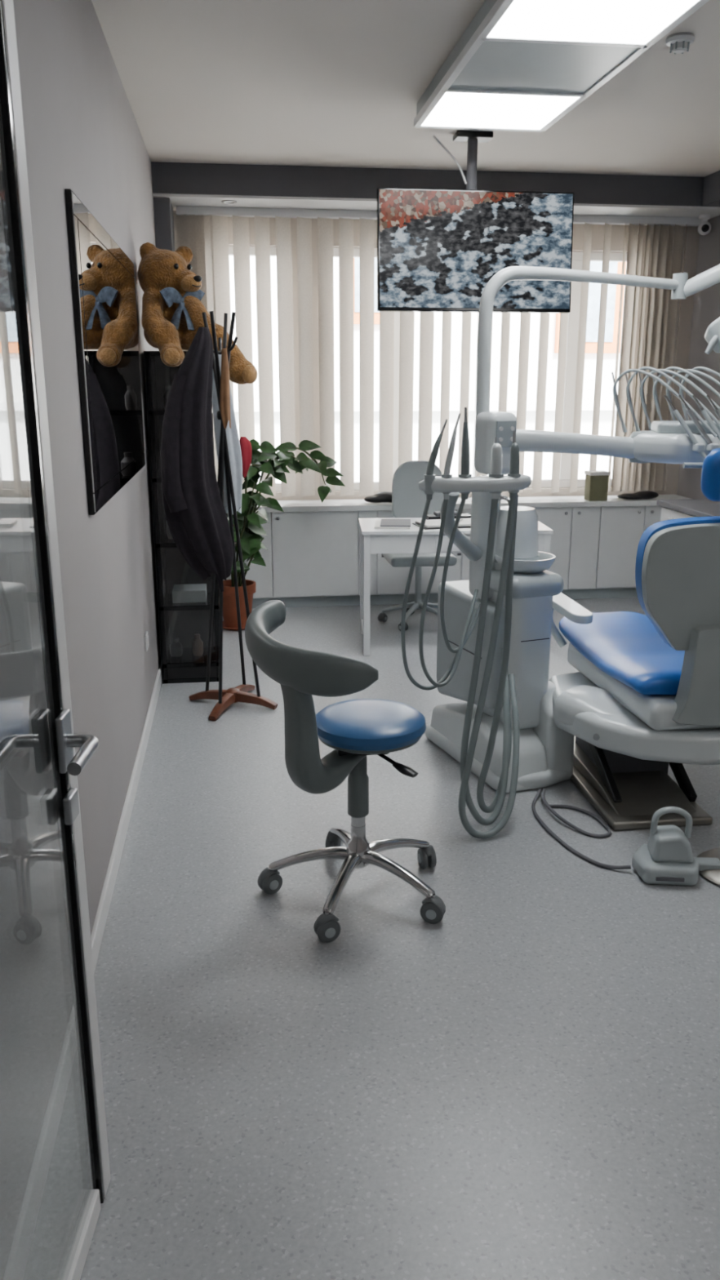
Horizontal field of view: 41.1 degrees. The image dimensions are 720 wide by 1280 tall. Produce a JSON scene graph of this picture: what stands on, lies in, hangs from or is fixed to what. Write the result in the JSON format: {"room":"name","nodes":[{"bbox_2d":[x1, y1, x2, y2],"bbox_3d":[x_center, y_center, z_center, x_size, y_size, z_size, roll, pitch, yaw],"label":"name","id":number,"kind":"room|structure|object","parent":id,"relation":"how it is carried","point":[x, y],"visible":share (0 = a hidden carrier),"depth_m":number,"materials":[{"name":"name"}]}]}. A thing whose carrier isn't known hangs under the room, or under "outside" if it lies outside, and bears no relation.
{"room":"dental clinic","nodes":[
{"label":"dental clinic","id":0,"kind":"room"},
{"bbox_2d":[0,0,111,1196],"bbox_3d":[-0.529,-0.057,1.644,0.030,2.440,0.048,0,15,-1],"label":"strip","id":1,"kind":"object","parent":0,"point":[8,6],"visible":0.53,"depth_m":1.60,"materials":[{"name":"silver metal"}]},
{"bbox_2d":[40,788,57,825],"bbox_3d":[-0.549,0.293,1.691,0.014,0.050,0.050,0,15,-1],"label":"plate","id":2,"kind":"object","parent":1,"relation":"attached to","point":[47,802],"visible":1,"depth_m":1.67,"materials":[{"name":"metal"}]},
{"bbox_2d":[0,0,104,1203],"bbox_3d":[-0.525,-0.048,1.613,0.020,2.440,0.014,0,15,-1],"label":"edge gasket","id":3,"kind":"object","parent":1,"relation":"attached to","point":[7,151],"visible":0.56,"depth_m":1.58,"materials":[{"name":"black rubber"}]},
{"bbox_2d":[62,788,79,825],"bbox_3d":[-0.509,0.293,1.691,0.014,0.050,0.050,0,15,-1],"label":"plate","id":4,"kind":"object","parent":1,"relation":"attached to","point":[70,802],"visible":1,"depth_m":1.67,"materials":[{"name":"metal"}]},
{"bbox_2d":[0,0,160,1279],"bbox_3d":[-0.909,-0.657,3.002,0.120,2.900,8.320,-2,15,-7],"label":"wall","id":5,"kind":"structure","parent":0,"point":[82,135],"depth_m":2.51,"materials":[{"name":"grey paint"}]},
{"bbox_2d":[3,661,162,1279],"bbox_3d":[-0.931,0.520,4.038,0.014,0.085,5.700,-2,15,-7],"label":"baseboard","id":6,"kind":"structure","parent":5,"relation":"attached to","point":[19,1254],"depth_m":2.19,"materials":[{"name":"white plastic"}]},
{"bbox_2d":[64,188,145,515],"bbox_3d":[-0.934,-1.057,3.674,0.022,0.920,1.780,-2,15,-7],"label":"wall mirror","id":7,"kind":"object","parent":5,"relation":"attached to","point":[103,275],"visible":1,"depth_m":3.26,"materials":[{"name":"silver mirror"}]},
{"bbox_2d":[144,631,148,651],"bbox_3d":[-1.014,0.007,4.567,0.013,0.080,0.080,-2,15,-7],"label":"wall socket","id":8,"kind":"object","parent":5,"relation":"attached to","point":[146,636],"visible":1,"depth_m":4.54,"materials":[{"name":"white paint"}]},
{"bbox_2d":[153,197,174,251],"bbox_3d":[-1.264,-1.870,6.428,0.100,1.950,0.360,-2,15,-7],"label":"trim","id":9,"kind":"structure","parent":5,"relation":"attached to","point":[162,206],"depth_m":6.04,"materials":[{"name":"grey paint"}]},
{"bbox_2d":[291,244,319,492],"bbox_3d":[-0.376,-1.938,6.967,0.220,1.700,0.200,-2,15,-7],"label":"pier","id":10,"kind":"object","parent":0,"point":[294,247],"visible":0.21,"depth_m":6.84,"materials":[{"name":"beige fabric"}]},
{"bbox_2d":[22,597,719,1279],"bbox_3d":[1.060,0.724,3.638,4.090,0.100,8.320,-2,15,-7],"label":"floor","id":11,"kind":"structure","parent":0,"point":[522,1082],"depth_m":2.45,"materials":[{"name":"laminate"}]},
{"bbox_2d":[57,1189,101,1279],"bbox_3d":[-0.523,1.220,1.502,0.027,0.050,0.840,0,15,-1],"label":"rail","id":12,"kind":"object","parent":11,"relation":"on","point":[74,1260],"visible":1,"depth_m":1.80,"materials":[{"name":"silver metal"}]},
{"bbox_2d":[143,351,222,684],"bbox_3d":[-0.939,-0.648,5.188,0.322,1.740,0.330,-2,15,-7],"label":"display shelf","id":13,"kind":"object","parent":11,"relation":"on","point":[184,597],"visible":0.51,"depth_m":5.23,"materials":[{"name":"plastic"}]},
{"bbox_2d":[163,385,171,408],"bbox_3d":[-0.997,-1.265,5.008,0.060,0.120,0.060,-2,15,-7],"label":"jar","id":14,"kind":"object","parent":13,"relation":"on","point":[166,394],"depth_m":4.98,"materials":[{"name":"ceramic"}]},
{"bbox_2d":[165,520,173,538],"bbox_3d":[-1.017,-0.622,5.180,0.056,0.150,0.056,-2,15,-7],"label":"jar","id":15,"kind":"object","parent":13,"relation":"on","point":[169,535],"depth_m":5.17,"materials":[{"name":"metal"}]},
{"bbox_2d":[169,637,182,657],"bbox_3d":[-1.027,0.039,5.358,0.070,0.100,0.070,-2,15,-7],"label":"jar","id":16,"kind":"object","parent":13,"relation":"on","point":[175,647],"depth_m":5.33,"materials":[{"name":"glass"}]},
{"bbox_2d":[191,633,203,656],"bbox_3d":[-0.908,0.025,5.370,0.060,0.120,0.060,-2,15,-7],"label":"jar","id":17,"kind":"object","parent":13,"relation":"on","point":[197,644],"depth_m":5.35,"materials":[{"name":"grey ceramic"}]},
{"bbox_2d":[137,242,257,384],"bbox_3d":[-0.844,-1.587,4.659,0.651,0.668,0.379,12,19,38],"label":"teddy bear","id":18,"kind":"object","parent":13,"relation":"on","point":[172,306],"visible":0.87,"depth_m":4.63},
{"bbox_2d":[189,311,277,720],"bbox_3d":[-0.648,-0.588,4.653,0.370,1.900,0.407,-7,17,-25],"label":"coat rack","id":19,"kind":"object","parent":11,"relation":"on","point":[240,693],"depth_m":4.71,"materials":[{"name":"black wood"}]},
{"bbox_2d":[160,327,233,591],"bbox_3d":[-0.757,-0.811,4.433,0.316,1.211,0.159,-2,15,-7],"label":"coat","id":20,"kind":"object","parent":19,"relation":"hanging from","point":[197,522],"visible":1,"depth_m":4.39,"materials":[{"name":"fabric"}]},
{"bbox_2d":[219,348,231,428],"bbox_3d":[-0.623,-1.158,4.430,0.046,0.359,0.042,3,15,10],"label":"scarf","id":21,"kind":"object","parent":19,"relation":"hanging from","point":[224,397],"visible":1,"depth_m":4.42,"materials":[{"name":"fabric"}]},
{"bbox_2d":[212,353,242,515],"bbox_3d":[-0.640,-0.987,4.639,0.134,0.759,0.074,-2,15,-7],"label":"coat","id":22,"kind":"object","parent":19,"relation":"hanging from","point":[233,438],"visible":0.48,"depth_m":4.63,"materials":[{"name":"fabric"}]},
{"bbox_2d":[222,439,345,631],"bbox_3d":[-0.520,-0.701,6.344,0.919,1.236,0.451,-6,16,-22],"label":"rubber plant","id":23,"kind":"object","parent":11,"relation":"on","point":[251,518],"visible":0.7,"depth_m":6.21,"materials":[{"name":"green plant"}]},
{"bbox_2d":[244,600,445,942],"bbox_3d":[-0.035,0.365,2.999,0.620,0.928,0.608,-2,15,-7],"label":"stool","id":24,"kind":"object","parent":11,"relation":"on","point":[357,729],"visible":1,"depth_m":2.85,"materials":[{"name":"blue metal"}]},
{"bbox_2d":[258,866,279,884],"bbox_3d":[-0.292,0.758,3.095,0.074,0.046,0.043,-10,18,-33],"label":"hood","id":25,"kind":"object","parent":24,"relation":"attached to","point":[269,875],"depth_m":3.08,"materials":[{"name":"plastic"}]},
{"bbox_2d":[314,913,338,931],"bbox_3d":[-0.099,0.830,2.830,0.073,0.046,0.046,-2,15,-7],"label":"hood","id":26,"kind":"object","parent":24,"relation":"attached to","point":[325,922],"depth_m":2.81,"materials":[{"name":"plastic"}]},
{"bbox_2d":[328,831,337,841],"bbox_3d":[-0.088,0.687,3.358,0.048,0.046,0.072,-2,15,-7],"label":"hood","id":27,"kind":"object","parent":24,"relation":"attached to","point":[331,837],"depth_m":3.33,"materials":[{"name":"plastic"}]},
{"bbox_2d":[315,698,426,751],"bbox_3d":[0.029,0.256,2.961,0.350,0.069,0.350,-2,15,-7],"label":"seat cushion","id":28,"kind":"object","parent":24,"relation":"on","point":[357,724],"depth_m":2.87,"materials":[{"name":"blue leather"}]},
{"bbox_2d":[422,844,433,856],"bbox_3d":[0.226,0.715,3.254,0.044,0.046,0.074,-2,15,-7],"label":"hood","id":29,"kind":"object","parent":24,"relation":"attached to","point":[427,850],"depth_m":3.23,"materials":[{"name":"plastic"}]},
{"bbox_2d":[422,895,445,912],"bbox_3d":[0.225,0.804,2.926,0.071,0.046,0.049,-2,15,-7],"label":"hood","id":30,"kind":"object","parent":24,"relation":"attached to","point":[431,904],"depth_m":2.91,"materials":[{"name":"plastic"}]},
{"bbox_2d":[377,460,457,631],"bbox_3d":[0.384,-0.643,6.444,0.520,1.070,0.535,-2,15,-7],"label":"office chair","id":31,"kind":"object","parent":11,"relation":"on","point":[408,500],"visible":0.58,"depth_m":6.54,"materials":[{"name":"grey plastic"}]},
{"bbox_2d":[378,612,386,618],"bbox_3d":[0.154,-0.168,6.571,0.050,0.037,0.049,-2,15,-7],"label":"hood","id":32,"kind":"object","parent":31,"relation":"attached to","point":[382,615],"depth_m":6.55,"materials":[{"name":"plastic"}]},
{"bbox_2d":[358,517,553,655],"bbox_3d":[0.560,-0.345,5.956,1.120,0.753,0.560,-1,15,-2],"label":"writing desk","id":33,"kind":"object","parent":11,"relation":"on","point":[372,540],"visible":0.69,"depth_m":5.62,"materials":[{"name":"white paint"}]},
{"bbox_2d":[373,519,410,528],"bbox_3d":[0.198,-0.701,5.790,0.215,0.020,0.300,1,15,3],"label":"paper stack","id":34,"kind":"object","parent":33,"relation":"on","point":[383,523],"visible":1,"depth_m":5.72,"materials":[{"name":"white paper"}]},
{"bbox_2d":[412,518,471,529],"bbox_3d":[0.557,-0.710,5.794,0.430,0.034,0.240,-4,16,-15],"label":"open notebook","id":35,"kind":"object","parent":33,"relation":"on","point":[464,522],"visible":0.38,"depth_m":5.73,"materials":[{"name":"paper"}]},
{"bbox_2d":[426,511,471,519],"bbox_3d":[0.558,-0.779,6.016,0.280,0.051,0.120,-2,15,-7],"label":"organizer","id":36,"kind":"object","parent":33,"relation":"on","point":[436,515],"visible":0.49,"depth_m":5.97,"materials":[{"name":"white plastic"}]},
{"bbox_2d":[222,493,690,608],"bbox_3d":[0.570,-0.661,7.137,3.828,0.745,0.373,-2,15,-7],"label":"base cabinet","id":37,"kind":"object","parent":11,"relation":"on","point":[312,558],"visible":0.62,"depth_m":7.00,"materials":[{"name":"white paint"}]},
{"bbox_2d":[227,493,690,513],"bbox_3d":[0.570,-1.001,7.045,3.828,0.040,0.373,-2,15,-7],"label":"countertop","id":38,"kind":"structure","parent":37,"relation":"on","point":[566,501],"depth_m":6.98,"materials":[{"name":"white paint"}]},
{"bbox_2d":[364,491,391,502],"bbox_3d":[0.181,-1.023,6.881,0.307,0.081,0.113,-2,15,-7],"label":"pouch","id":39,"kind":"object","parent":38,"relation":"on","point":[384,496],"visible":0.69,"depth_m":6.84,"materials":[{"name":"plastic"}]},
{"bbox_2d":[584,470,609,501],"bbox_3d":[1.738,-1.133,7.054,0.150,0.209,0.120,-2,15,-7],"label":"box","id":40,"kind":"object","parent":38,"relation":"on","point":[596,487],"visible":1,"depth_m":7.01,"materials":[{"name":"paper"}]},
{"bbox_2d":[617,490,658,499],"bbox_3d":[2.061,-1.074,7.118,0.313,0.058,0.111,-2,15,-7],"label":"pouch","id":41,"kind":"object","parent":38,"relation":"on","point":[645,494],"visible":1,"depth_m":7.08,"materials":[{"name":"fabric"}]},
{"bbox_2d":[400,264,719,839],"bbox_3d":[0.927,-0.528,3.852,1.814,2.206,1.061,-6,16,-21],"label":"dental unit","id":42,"kind":"object","parent":11,"relation":"on","point":[493,642],"visible":1,"depth_m":3.73,"materials":[{"name":"white plastic"}]},
{"bbox_2d":[423,474,435,493],"bbox_3d":[0.240,-0.538,3.318,0.040,0.065,0.040,-2,15,-7],"label":"cup","id":43,"kind":"object","parent":42,"relation":"on","point":[429,479],"depth_m":3.30,"materials":[{"name":"grey plastic"}]},
{"bbox_2d":[441,474,452,493],"bbox_3d":[0.300,-0.540,3.325,0.038,0.065,0.038,-2,15,-7],"label":"holder","id":44,"kind":"object","parent":42,"relation":"on","point":[446,479],"depth_m":3.30,"materials":[{"name":"grey plastic"}]},
{"bbox_2d":[458,474,471,493],"bbox_3d":[0.364,-0.542,3.333,0.046,0.065,0.046,-2,15,-7],"label":"holder","id":45,"kind":"object","parent":42,"relation":"on","point":[464,480],"depth_m":3.30,"materials":[{"name":"grey plastic"}]},
{"bbox_2d":[488,473,503,493],"bbox_3d":[0.473,-0.546,3.347,0.054,0.065,0.054,-2,15,-7],"label":"cup","id":46,"kind":"object","parent":42,"relation":"on","point":[495,481],"depth_m":3.31,"materials":[{"name":"grey plastic"}]},
{"bbox_2d":[507,473,521,493],"bbox_3d":[0.538,-0.548,3.355,0.048,0.065,0.048,-2,15,-7],"label":"cup","id":47,"kind":"object","parent":42,"relation":"on","point":[514,480],"depth_m":3.33,"materials":[{"name":"grey plastic"}]},
{"bbox_2d":[494,551,555,573],"bbox_3d":[0.663,-0.308,3.863,0.240,0.065,0.240,-6,16,-21],"label":"bowl","id":48,"kind":"object","parent":42,"relation":"on","point":[525,562],"depth_m":3.81,"materials":[{"name":"white ceramic"}]},
{"bbox_2d":[704,316,719,354],"bbox_3d":[1.503,-1.244,3.719,0.358,0.266,0.174,-2,15,-7],"label":"lamp","id":49,"kind":"object","parent":42,"relation":"attached to","point":[712,335],"depth_m":3.69,"materials":[{"name":"grey plastic"}]},
{"bbox_2d":[531,787,631,869],"bbox_3d":[0.796,0.686,3.531,0.241,0.028,0.664,-2,15,-7],"label":"cable","id":50,"kind":"object","parent":11,"relation":"on","point":[549,806],"visible":1,"depth_m":3.53,"materials":[{"name":"grey rubber"}]},
{"bbox_2d":[548,448,719,831],"bbox_3d":[1.159,-0.107,3.875,0.840,1.381,1.178,-2,15,-7],"label":"dental chair","id":51,"kind":"object","parent":11,"relation":"on","point":[643,697],"visible":0.97,"depth_m":3.51,"materials":[{"name":"leather"}]},
{"bbox_2d":[559,611,684,694],"bbox_3d":[1.176,0.038,3.979,0.532,0.107,1.060,-2,15,-7],"label":"seat cushion","id":52,"kind":"object","parent":51,"relation":"on","point":[625,649],"depth_m":3.90,"materials":[{"name":"blue leather"}]},
{"bbox_2d":[635,515,719,646],"bbox_3d":[1.258,-0.203,3.377,0.595,0.460,0.055,-2,18,-7],"label":"backrest cushion","id":53,"kind":"object","parent":51,"relation":"on","point":[654,529],"depth_m":3.29,"materials":[{"name":"blue plastic"}]},
{"bbox_2d":[631,806,719,887],"bbox_3d":[1.182,0.667,3.210,0.525,0.235,0.310,1,15,5],"label":"foot pedal","id":54,"kind":"object","parent":11,"relation":"on","point":[667,859],"visible":1,"depth_m":3.16,"materials":[{"name":"grey plastic"}]},
{"bbox_2d":[656,498,719,521],"bbox_3d":[2.389,-0.198,5.200,0.726,0.865,2.250,-2,15,-7],"label":"base cabinet","id":55,"kind":"object","parent":11,"relation":"on","point":[684,508],"visible":0.06,"depth_m":5.88,"materials":[{"name":"grey paint"}]},
{"bbox_2d":[91,0,719,177],"bbox_3d":[1.060,-2.181,2.852,4.090,0.120,8.320,-2,15,-7],"label":"ceiling","id":56,"kind":"structure","parent":0,"point":[340,83],"depth_m":4.51,"materials":[{"name":"paint"}]},
{"bbox_2d":[432,130,493,190],"bbox_3d":[0.560,-2.418,5.332,0.315,0.720,0.120,-2,15,-7],"label":"mount","id":57,"kind":"object","parent":56,"relation":"attached to","point":[472,137],"depth_m":5.25,"materials":[{"name":"grey paint"}]},
{"bbox_2d":[376,187,573,313],"bbox_3d":[0.632,-2.135,5.290,1.090,0.630,0.122,-2,15,-7],"label":"television","id":58,"kind":"object","parent":57,"relation":"attached to","point":[438,250],"visible":1,"depth_m":5.25,"materials":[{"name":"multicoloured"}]},
{"bbox_2d":[413,0,709,132],"bbox_3d":[0.756,-2.239,3.498,0.664,0.105,2.597,-2,15,-7],"label":"ceiling light fixture","id":59,"kind":"object","parent":56,"relation":"attached to","point":[518,65],"depth_m":3.72,"materials":[{"name":"white plastic"}]},
{"bbox_2d":[665,32,694,54],"bbox_3d":[1.257,-2.342,3.774,0.110,0.052,0.110,-2,15,-7],"label":"smoke detector","id":60,"kind":"object","parent":56,"relation":"attached to","point":[678,42],"visible":1,"depth_m":3.75,"materials":[{"name":"grey plastic"}]},
{"bbox_2d":[151,161,703,206],"bbox_3d":[0.618,-2.933,6.203,3.850,0.180,0.040,-2,15,-7],"label":"beam","id":61,"kind":"structure","parent":0,"point":[180,178],"depth_m":6.12,"materials":[{"name":"grey paint"}]},
{"bbox_2d":[152,192,719,217],"bbox_3d":[0.588,-2.904,6.458,3.850,0.020,0.520,-2,15,-7],"label":"rail","id":62,"kind":"structure","parent":0,"point":[188,200],"depth_m":6.32,"materials":[{"name":"white metal"}]},
{"bbox_2d":[221,200,236,204],"bbox_3d":[-0.838,-2.805,6.148,0.100,0.008,0.100,-2,15,-7],"label":"recessed light","id":63,"kind":"object","parent":62,"relation":"attached to","point":[229,202],"visible":1,"depth_m":6.13,"materials":[{"name":"metal"}]},
{"bbox_2d":[173,205,377,496],"label":"vertical blinds","id":64,"kind":"object","parent":62,"relation":"hanging from","point":[201,233],"depth_m":6.60,"materials":[{"name":"fabric"}]},
{"bbox_2d":[378,311,394,492],"label":"vertical blinds","id":65,"kind":"object","parent":62,"relation":"hanging from","point":[386,318],"depth_m":6.85,"materials":[{"name":"fabric"}]},
{"bbox_2d":[610,284,681,436],"label":"vertical blinds","id":66,"kind":"object","parent":62,"relation":"hanging from","point":[628,292],"depth_m":6.99,"materials":[{"name":"fabric"}]},
{"bbox_2d":[697,214,711,235],"bbox_3d":[2.401,-2.886,6.679,0.090,0.130,0.108,-2,15,-7],"label":"security camera","id":67,"kind":"object","parent":62,"relation":"attached to","point":[704,227],"visible":1,"depth_m":6.66,"materials":[{"name":"white plastic"}]},
{"bbox_2d":[173,210,699,252],"bbox_3d":[0.542,-2.982,6.806,3.850,0.400,0.200,-2,15,-7],"label":"wall","id":68,"kind":"structure","parent":0,"point":[617,230],"depth_m":6.87,"materials":[{"name":"beige paint"}]},
{"bbox_2d":[228,245,275,256],"bbox_3d":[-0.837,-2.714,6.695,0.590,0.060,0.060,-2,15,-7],"label":"window","id":69,"kind":"structure","parent":68,"relation":"in","point":[273,249],"depth_m":6.68,"materials":[{"name":"glass"}]},
{"bbox_2d":[573,214,701,279],"label":"vertical blinds","id":70,"kind":"object","parent":68,"relation":"attached to","point":[633,222],"depth_m":6.79,"materials":[{"name":"fabric"}]},
{"bbox_2d":[257,486,677,500],"bbox_3d":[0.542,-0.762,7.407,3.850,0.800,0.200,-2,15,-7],"label":"windowsill","id":71,"kind":"structure","parent":0,"point":[546,491],"depth_m":7.31,"materials":[{"name":"beige paint"}]},
{"bbox_2d":[257,482,281,492],"bbox_3d":[-0.837,-1.131,7.124,0.590,0.060,0.060,-2,15,-7],"label":"frame","id":72,"kind":"object","parent":71,"relation":"on","point":[278,488],"visible":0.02,"depth_m":7.12,"materials":[{"name":"white plastic"}]},
{"bbox_2d":[334,478,612,490],"bbox_3d":[0.879,-1.189,7.337,2.190,0.060,0.060,-2,15,-7],"label":"frame","id":73,"kind":"object","parent":71,"relation":"on","point":[544,482],"visible":0.22,"depth_m":7.38,"materials":[{"name":"white plastic"}]},
{"bbox_2d":[625,251,697,487],"bbox_3d":[2.238,-2.026,7.291,0.430,1.700,0.200,-2,15,-7],"label":"pier","id":74,"kind":"object","parent":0,"point":[691,258],"visible":0.36,"depth_m":7.15,"materials":[{"name":"beige fabric"}]},
{"bbox_2d":[611,253,637,486],"bbox_3d":[1.995,-2.018,7.261,0.060,1.700,0.060,-2,15,-7],"label":"frame","id":75,"kind":"object","parent":74,"relation":"attached to","point":[637,253],"visible":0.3,"depth_m":7.22,"materials":[{"name":"white plastic"}]},
{"bbox_2d":[676,215,719,498],"bbox_3d":[3.029,-0.790,3.490,0.120,2.900,8.320,-2,15,-7],"label":"wall","id":76,"kind":"structure","parent":0,"point":[706,305],"depth_m":6.96,"materials":[{"name":"grey paint"}]},
{"bbox_2d":[701,170,719,206],"bbox_3d":[2.885,-2.016,2.816,0.250,0.180,7.500,-2,15,-7],"label":"beam","id":77,"kind":"structure","parent":0,"point":[711,188],"depth_m":6.29,"materials":[{"name":"grey paint"}]},
{"label":"glass leaf","id":78,"kind":"object","parent":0,"visible":0},
{"bbox_2d":[31,708,51,773],"bbox_3d":[-0.549,0.174,1.653,0.012,0.100,0.055,0,15,-1],"label":"lock plate","id":79,"kind":"object","parent":78,"relation":"attached to","point":[39,722],"visible":1,"depth_m":1.64,"materials":[{"name":"metal"}]},
{"bbox_2d":[0,733,33,764],"bbox_3d":[-0.579,0.189,1.599,0.063,0.023,0.137,0,15,-1],"label":"lever","id":80,"kind":"object","parent":79,"relation":"attached to","point":[9,744],"visible":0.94,"depth_m":1.64,"materials":[{"name":"metal"}]},
{"bbox_2d":[54,708,73,773],"bbox_3d":[-0.509,0.174,1.654,0.012,0.100,0.055,0,15,-1],"label":"lock plate","id":81,"kind":"object","parent":78,"relation":"attached to","point":[63,722],"visible":0.84,"depth_m":1.64,"materials":[{"name":"metal"}]},
{"bbox_2d":[66,733,98,775],"bbox_3d":[-0.477,0.188,1.600,0.063,0.023,0.137,0,15,-1],"label":"lever","id":82,"kind":"object","parent":81,"relation":"attached to","point":[89,744],"visible":0.98,"depth_m":1.60,"materials":[{"name":"metal"}]},
{"label":"outside","id":83,"kind":"structure","parent":0,"visible":0},
{"bbox_2d":[228,247,627,483],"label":"window","id":84,"kind":"structure","parent":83,"point":[594,289],"depth_m":12.77,"materials":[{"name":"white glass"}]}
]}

